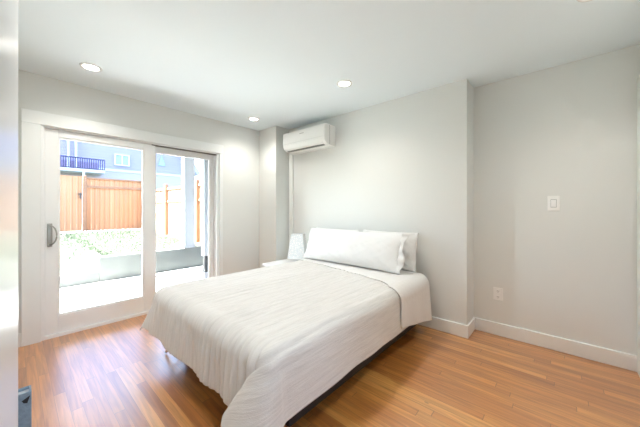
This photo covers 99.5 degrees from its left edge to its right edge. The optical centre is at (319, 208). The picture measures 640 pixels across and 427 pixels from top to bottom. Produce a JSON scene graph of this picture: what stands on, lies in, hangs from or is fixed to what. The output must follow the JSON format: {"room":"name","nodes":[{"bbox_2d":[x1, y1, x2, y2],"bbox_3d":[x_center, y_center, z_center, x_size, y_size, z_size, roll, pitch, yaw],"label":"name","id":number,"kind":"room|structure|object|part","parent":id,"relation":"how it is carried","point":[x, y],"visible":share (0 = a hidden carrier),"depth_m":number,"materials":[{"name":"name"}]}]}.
{"room":"bedroom","nodes":[
{"label":"bedroom","id":0,"kind":"room"},
{"bbox_2d":[18,69,258,332],"bbox_3d":[-2.021,-0.003,3.177,0.220,2.405,2.985,0,0,42],"label":"wall","id":1,"kind":"structure","parent":0,"point":[36,92],"depth_m":3.37,"materials":[{"name":"white paint"}]},
{"bbox_2d":[18,333,20,346],"bbox_3d":[-1.833,1.141,3.211,0.016,0.118,2.685,0,0,42],"label":"baseboard","id":2,"kind":"structure","parent":1,"relation":"attached to","point":[19,334],"depth_m":2.34,"materials":[{"name":"white paint"}]},
{"bbox_2d":[21,108,222,346],"bbox_3d":[-1.968,0.165,3.053,0.024,2.070,1.879,0,0,42],"label":"trim","id":3,"kind":"structure","parent":1,"relation":"attached to","point":[31,120],"depth_m":2.41,"materials":[{"name":"white paint"}]},
{"bbox_2d":[41,125,218,340],"bbox_3d":[-2.012,0.224,3.138,0.225,1.952,1.705,0,0,42],"label":"door","id":4,"kind":"structure","parent":1,"relation":"in","point":[54,323],"depth_m":2.76,"materials":[{"name":"white plastic"}]},
{"bbox_3d":[-2.470,0.247,2.508,0.085,0.215,0.028,0,0,-7],"label":"handle","id":5,"kind":"part","parent":4,"relation":"part of","materials":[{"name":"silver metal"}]},
{"bbox_3d":[-2.237,0.216,2.837,0.040,1.908,0.910,0,0,42],"label":"sliding panel","id":6,"kind":"part","parent":4,"relation":"part of","materials":[{"name":"glass"}]},
{"bbox_3d":[-1.746,0.168,3.479,0.004,1.656,0.649,0,0,42],"label":"glass pane","id":7,"kind":"part","parent":4,"relation":"part of","materials":[{"name":"clear glass"}]},
{"bbox_3d":[-1.757,0.216,3.467,0.040,1.908,0.810,0,0,42],"label":"fixed panel","id":8,"kind":"part","parent":4,"relation":"part of","materials":[{"name":"clear glass"}]},
{"bbox_2d":[259,126,288,267],"bbox_3d":[-0.605,-0.003,4.462,0.631,2.405,0.818,0,0,42],"label":"wall column","id":9,"kind":"structure","parent":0,"point":[273,159],"depth_m":4.05,"materials":[{"name":"white paint"}]},
{"bbox_2d":[18,0,639,130],"bbox_3d":[0.287,-1.255,1.673,5.668,0.100,3.803,0,0,42],"label":"ceiling","id":10,"kind":"structure","parent":0,"point":[281,63],"depth_m":1.99,"materials":[{"name":"white paint"}]},
{"bbox_2d":[79,62,101,71],"bbox_3d":[-1.950,-1.200,2.309,0.152,0.010,0.152,0,0,42],"label":"recessed light","id":11,"kind":"object","parent":10,"relation":"in","point":[88,66],"visible":1,"depth_m":2.30,"materials":[{"name":"white plastic"}]},
{"bbox_2d":[83,64,97,69],"bbox_3d":[-1.950,-1.201,2.309,0.098,0.001,0.098,0,0,42],"label":"diffuser","id":12,"kind":"object","parent":11,"relation":"attached to","point":[90,67],"depth_m":2.31,"materials":[{"name":"white plastic"}]},
{"bbox_2d":[248,117,258,120],"bbox_3d":[-0.892,-1.200,3.648,0.152,0.010,0.152,0,0,42],"label":"recessed light","id":13,"kind":"object","parent":10,"relation":"in","point":[249,118],"visible":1,"depth_m":3.65,"materials":[{"name":"white plastic"}]},
{"bbox_2d":[337,80,351,87],"bbox_3d":[0.236,-1.200,2.614,0.152,0.010,0.152,0,0,42],"label":"recessed light","id":14,"kind":"object","parent":10,"relation":"in","point":[344,83],"visible":1,"depth_m":2.61,"materials":[{"name":"white plastic"}]},
{"bbox_2d":[339,82,349,85],"bbox_3d":[0.236,-1.201,2.614,0.098,0.001,0.098,0,0,42],"label":"diffuser","id":15,"kind":"object","parent":14,"relation":"attached to","point":[342,83],"depth_m":2.61,"materials":[{"name":"white plastic"}]},
{"bbox_2d":[18,314,639,426],"bbox_3d":[0.287,1.250,1.673,5.668,0.100,3.803,0,0,42],"label":"floor","id":16,"kind":"structure","parent":0,"point":[116,374],"depth_m":1.83,"materials":[{"name":"brown wood"}]},
{"bbox_2d":[262,259,295,266],"bbox_3d":[-0.438,0.963,3.662,0.380,0.475,0.567,0,0,42],"label":"nightstand","id":17,"kind":"object","parent":16,"relation":"on","point":[283,261],"visible":0.1,"depth_m":3.63,"materials":[{"name":"white paint"}]},
{"bbox_2d":[287,233,306,260],"bbox_3d":[-0.300,0.535,3.691,0.243,0.381,0.243,0,0,8],"label":"table lamp","id":18,"kind":"object","parent":17,"relation":"on","point":[297,246],"visible":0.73,"depth_m":3.60,"materials":[{"name":"white paint"}]},
{"bbox_2d":[165,324,416,426],"bbox_3d":[-0.122,1.052,2.463,1.445,0.295,1.920,0,0,42],"label":"frame","id":19,"kind":"object","parent":16,"relation":"on","point":[290,422],"visible":0.02,"depth_m":1.78,"materials":[{"name":"grey metal"}]},
{"bbox_3d":[-0.143,0.788,2.428,1.450,0.232,1.890,0,0,42],"label":"mattress","id":20,"kind":"object","parent":19,"relation":"on","visible":0},
{"bbox_2d":[140,260,408,426],"bbox_3d":[-0.202,0.851,2.356,1.675,0.448,2.057,0,0,42],"label":"coverlet","id":21,"kind":"object","parent":20,"relation":"on","point":[271,341],"visible":0.91,"depth_m":1.62,"materials":[{"name":"white fabric"}]},
{"bbox_2d":[297,258,431,327],"bbox_3d":[0.257,0.847,2.884,1.610,0.438,0.629,0,0,42],"label":"sheet","id":22,"kind":"object","parent":20,"relation":"on","point":[413,288],"visible":0.7,"depth_m":2.44,"materials":[{"name":"white fabric"}]},
{"bbox_2d":[316,227,358,231],"bbox_3d":[0.171,0.444,3.354,0.680,0.390,0.137,0,0,42],"label":"pillow","id":23,"kind":"object","parent":22,"relation":"on","point":[316,227],"visible":0.06,"depth_m":3.35,"materials":[{"name":"white fabric"}]},
{"bbox_2d":[303,228,408,273],"bbox_3d":[0.314,0.439,3.039,1.333,0.378,0.206,0,0,42],"label":"pillow","id":24,"kind":"object","parent":22,"relation":"on","point":[377,251],"visible":1,"depth_m":2.89,"materials":[{"name":"white fabric"}]},
{"bbox_2d":[363,229,418,271],"bbox_3d":[0.714,0.442,2.911,0.661,0.394,0.141,0,0,42],"label":"pillow","id":25,"kind":"object","parent":22,"relation":"on","point":[410,245],"visible":0.21,"depth_m":2.73,"materials":[{"name":"white fabric"}]},
{"bbox_2d":[289,79,473,324],"bbox_3d":[0.632,-0.003,3.536,2.448,2.405,0.559,0,0,42],"label":"wall","id":26,"kind":"structure","parent":0,"point":[405,164],"depth_m":2.86,"materials":[{"name":"white paint"}]},
{"bbox_2d":[289,155,293,243],"bbox_3d":[-0.432,0.141,4.088,0.075,1.878,0.030,0,0,42],"label":"cover","id":27,"kind":"object","parent":26,"relation":"attached to","point":[291,157],"visible":0.56,"depth_m":4.07,"materials":[{"name":"white paint"}]},
{"bbox_2d":[283,123,334,154],"bbox_3d":[-0.167,-0.939,3.714,0.786,0.273,0.236,0,0,42],"label":"air conditioner","id":28,"kind":"object","parent":26,"relation":"attached to","point":[321,136],"visible":1,"depth_m":3.57,"materials":[{"name":"white plastic"}]},
{"bbox_3d":[-0.238,-0.985,3.635,0.769,0.154,0.015,0,0,42],"label":"panel","id":29,"kind":"part","parent":28,"relation":"part of","materials":[{"name":"white plastic"}]},
{"bbox_2d":[419,316,468,338],"bbox_3d":[0.448,1.141,3.316,2.463,0.118,0.016,0,0,42],"label":"baseboard","id":30,"kind":"structure","parent":26,"relation":"attached to","point":[447,326],"depth_m":2.60,"materials":[{"name":"white paint"}]},
{"bbox_2d":[468,317,474,336],"bbox_3d":[1.454,1.141,2.606,0.016,0.118,0.259,0,0,42],"label":"baseboard","id":31,"kind":"structure","parent":26,"relation":"attached to","point":[471,324],"depth_m":2.59,"materials":[{"name":"white paint"}]},
{"bbox_2d":[474,44,639,354],"bbox_3d":[2.040,-0.003,2.458,1.089,2.405,0.300,0,0,42],"label":"wall","id":32,"kind":"structure","parent":0,"point":[568,131],"depth_m":2.27,"materials":[{"name":"white paint"}]},
{"bbox_2d":[493,287,502,300],"bbox_3d":[1.686,0.811,2.566,0.078,0.118,0.010,0,0,42],"label":"wall outlet","id":33,"kind":"object","parent":32,"relation":"attached to","point":[497,292],"visible":1,"depth_m":2.56,"materials":[{"name":"white plastic"}]},
{"bbox_2d":[547,196,559,210],"bbox_3d":[1.982,-0.043,2.300,0.082,0.125,0.013,0,0,42],"label":"light switch","id":34,"kind":"object","parent":32,"relation":"attached to","point":[553,202],"visible":1,"depth_m":2.30,"materials":[{"name":"white plastic"}]},
{"bbox_2d":[475,317,636,371],"bbox_3d":[1.941,1.141,2.335,1.072,0.118,0.016,0,0,42],"label":"baseboard","id":35,"kind":"structure","parent":32,"relation":"attached to","point":[627,361],"depth_m":2.26,"materials":[{"name":"white paint"}]},
{"bbox_3d":[1.825,-0.002,1.283,0.150,2.405,2.343,0,0,42],"label":"wall","id":36,"kind":"structure","parent":0,"visible":0},
{"bbox_2d":[637,75,639,376],"bbox_3d":[1.973,0.125,1.578,0.020,2.150,1.060,0,0,42],"label":"trim","id":37,"kind":"structure","parent":36,"relation":"attached to","point":[638,78],"depth_m":1.95,"materials":[{"name":"white paint"}]},
{"label":"outside","id":38,"kind":"structure","parent":0,"visible":0},
{"bbox_2d":[60,265,202,312],"bbox_3d":[-3.011,1.350,4.013,2.368,0.100,14.000,0,0,42],"label":"patio","id":39,"kind":"structure","parent":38,"point":[91,294],"depth_m":4.37,"materials":[{"name":"white concrete"}]},
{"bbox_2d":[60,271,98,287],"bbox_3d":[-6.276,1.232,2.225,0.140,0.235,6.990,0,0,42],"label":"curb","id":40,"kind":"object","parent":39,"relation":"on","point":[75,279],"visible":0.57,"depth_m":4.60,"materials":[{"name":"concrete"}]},
{"bbox_2d":[201,160,207,278],"bbox_3d":[-1.806,-0.050,4.290,0.120,2.700,0.115,0,0,42],"label":"porch post","id":41,"kind":"object","parent":39,"relation":"on","point":[204,163],"visible":0.46,"depth_m":4.25,"materials":[{"name":"grey"}]},
{"bbox_3d":[-0.734,-0.002,0.358,5.448,2.405,0.120,0,0,42],"label":"wall","id":42,"kind":"structure","parent":0,"visible":0},
{"bbox_2d":[0,0,17,426],"bbox_3d":[-0.855,0.174,0.725,0.800,2.028,0.040,0,0,44],"label":"door","id":43,"kind":"structure","parent":42,"relation":"in","point":[8,8],"depth_m":0.65,"materials":[{"name":"white paint"}]},
{"bbox_2d":[18,385,31,426],"bbox_3d":[-1.282,0.978,1.070,0.062,0.444,0.196,0,0,42],"label":"door latch","id":44,"kind":"object","parent":43,"relation":"attached to","point":[25,393],"visible":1,"depth_m":1.11,"materials":[{"name":"grey metal"}]},
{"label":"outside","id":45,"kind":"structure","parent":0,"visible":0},
{"bbox_2d":[60,222,200,274],"bbox_3d":[-10.782,0.978,12.255,20.000,0.385,20.000,0,0,42],"label":"ground","id":46,"kind":"structure","parent":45,"point":[73,266],"depth_m":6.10,"materials":[{"name":"plant"}]},
{"bbox_2d":[82,176,141,231],"bbox_3d":[-7.349,-0.125,9.780,0.100,1.950,1.840,0,0,42],"label":"fence","id":47,"kind":"object","parent":46,"relation":"on","point":[98,194],"visible":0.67,"depth_m":9.66,"materials":[{"name":"brown wood"}]},
{"bbox_2d":[60,175,81,230],"bbox_3d":[-8.642,-0.165,8.275,0.094,1.810,2.087,0,0,42],"label":"gate","id":48,"kind":"object","parent":47,"relation":"attached to","point":[70,186],"visible":0.41,"depth_m":8.86,"materials":[{"name":"brown wood"}]},
{"bbox_3d":[-7.927,-0.125,9.130,0.100,1.950,0.100,0,0,42],"label":"post","id":49,"kind":"part","parent":47,"relation":"part of","materials":[{"name":"brown wood"}]},
{"bbox_3d":[-7.333,-0.875,9.779,0.045,0.350,1.680,0,0,42],"label":"rail","id":50,"kind":"part","parent":47,"relation":"part of","materials":[{"name":"brown wood"}]},
{"bbox_2d":[60,139,200,221],"bbox_3d":[-16.430,-3.300,15.233,7.200,9.000,16.950,0,0,42],"label":"house","id":51,"kind":"structure","parent":46,"relation":"on","point":[90,160],"depth_m":16.17,"materials":[{"name":"blue"}]},
{"bbox_3d":[-13.506,-4.440,14.534,0.100,4.720,0.090,0,0,42],"label":"balcony post","id":52,"kind":"part","parent":51,"relation":"part of","materials":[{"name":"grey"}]},
{"bbox_3d":[-13.300,-4.440,14.766,0.100,4.720,0.090,0,0,42],"label":"balcony post","id":53,"kind":"part","parent":51,"relation":"part of","materials":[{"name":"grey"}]},
{"bbox_3d":[-12.908,-2.390,13.814,0.050,0.580,3.108,0,0,42],"label":"balcony railing","id":54,"kind":"part","parent":51,"relation":"part of","materials":[{"name":"blue metal"}]},
{"bbox_2d":[158,155,164,165],"bbox_3d":[-10.594,-3.200,18.141,0.058,0.700,0.450,0,0,42],"label":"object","id":55,"kind":"structure","parent":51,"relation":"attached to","point":[161,158],"depth_m":18.11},
{"bbox_2d":[87,246,202,281],"bbox_3d":[-2.023,1.107,7.810,1.200,0.485,7.010,0,0,42],"label":"wall","id":56,"kind":"structure","parent":46,"relation":"on","point":[116,266],"depth_m":5.25,"materials":[{"name":"concrete"}]},
{"bbox_2d":[181,157,194,247],"bbox_3d":[-2.929,-0.268,6.027,0.175,2.264,0.240,0,0,42],"label":"porch column","id":57,"kind":"structure","parent":56,"relation":"on","point":[187,164],"depth_m":5.97,"materials":[{"name":"grey"}]},
{"bbox_2d":[156,179,200,241],"bbox_3d":[-4.636,0.085,8.483,5.600,1.730,0.124,0,0,42],"label":"fence","id":58,"kind":"object","parent":46,"relation":"on","point":[168,200],"visible":0.38,"depth_m":8.55,"materials":[{"name":"brown wood"}]},
{"bbox_3d":[-4.981,0.085,8.773,0.100,1.730,0.100,0,0,42],"label":"post","id":59,"kind":"part","parent":58,"relation":"part of","materials":[{"name":"brown wood"}]},
{"bbox_3d":[-4.626,-0.430,8.494,5.600,0.460,0.045,0,0,42],"label":"rail","id":60,"kind":"part","parent":58,"relation":"part of","materials":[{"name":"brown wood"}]},
{"bbox_3d":[-3.299,0.085,7.278,0.100,1.730,0.100,0,0,42],"label":"post","id":61,"kind":"part","parent":58,"relation":"part of","materials":[{"name":"brown wood"}]}
]}

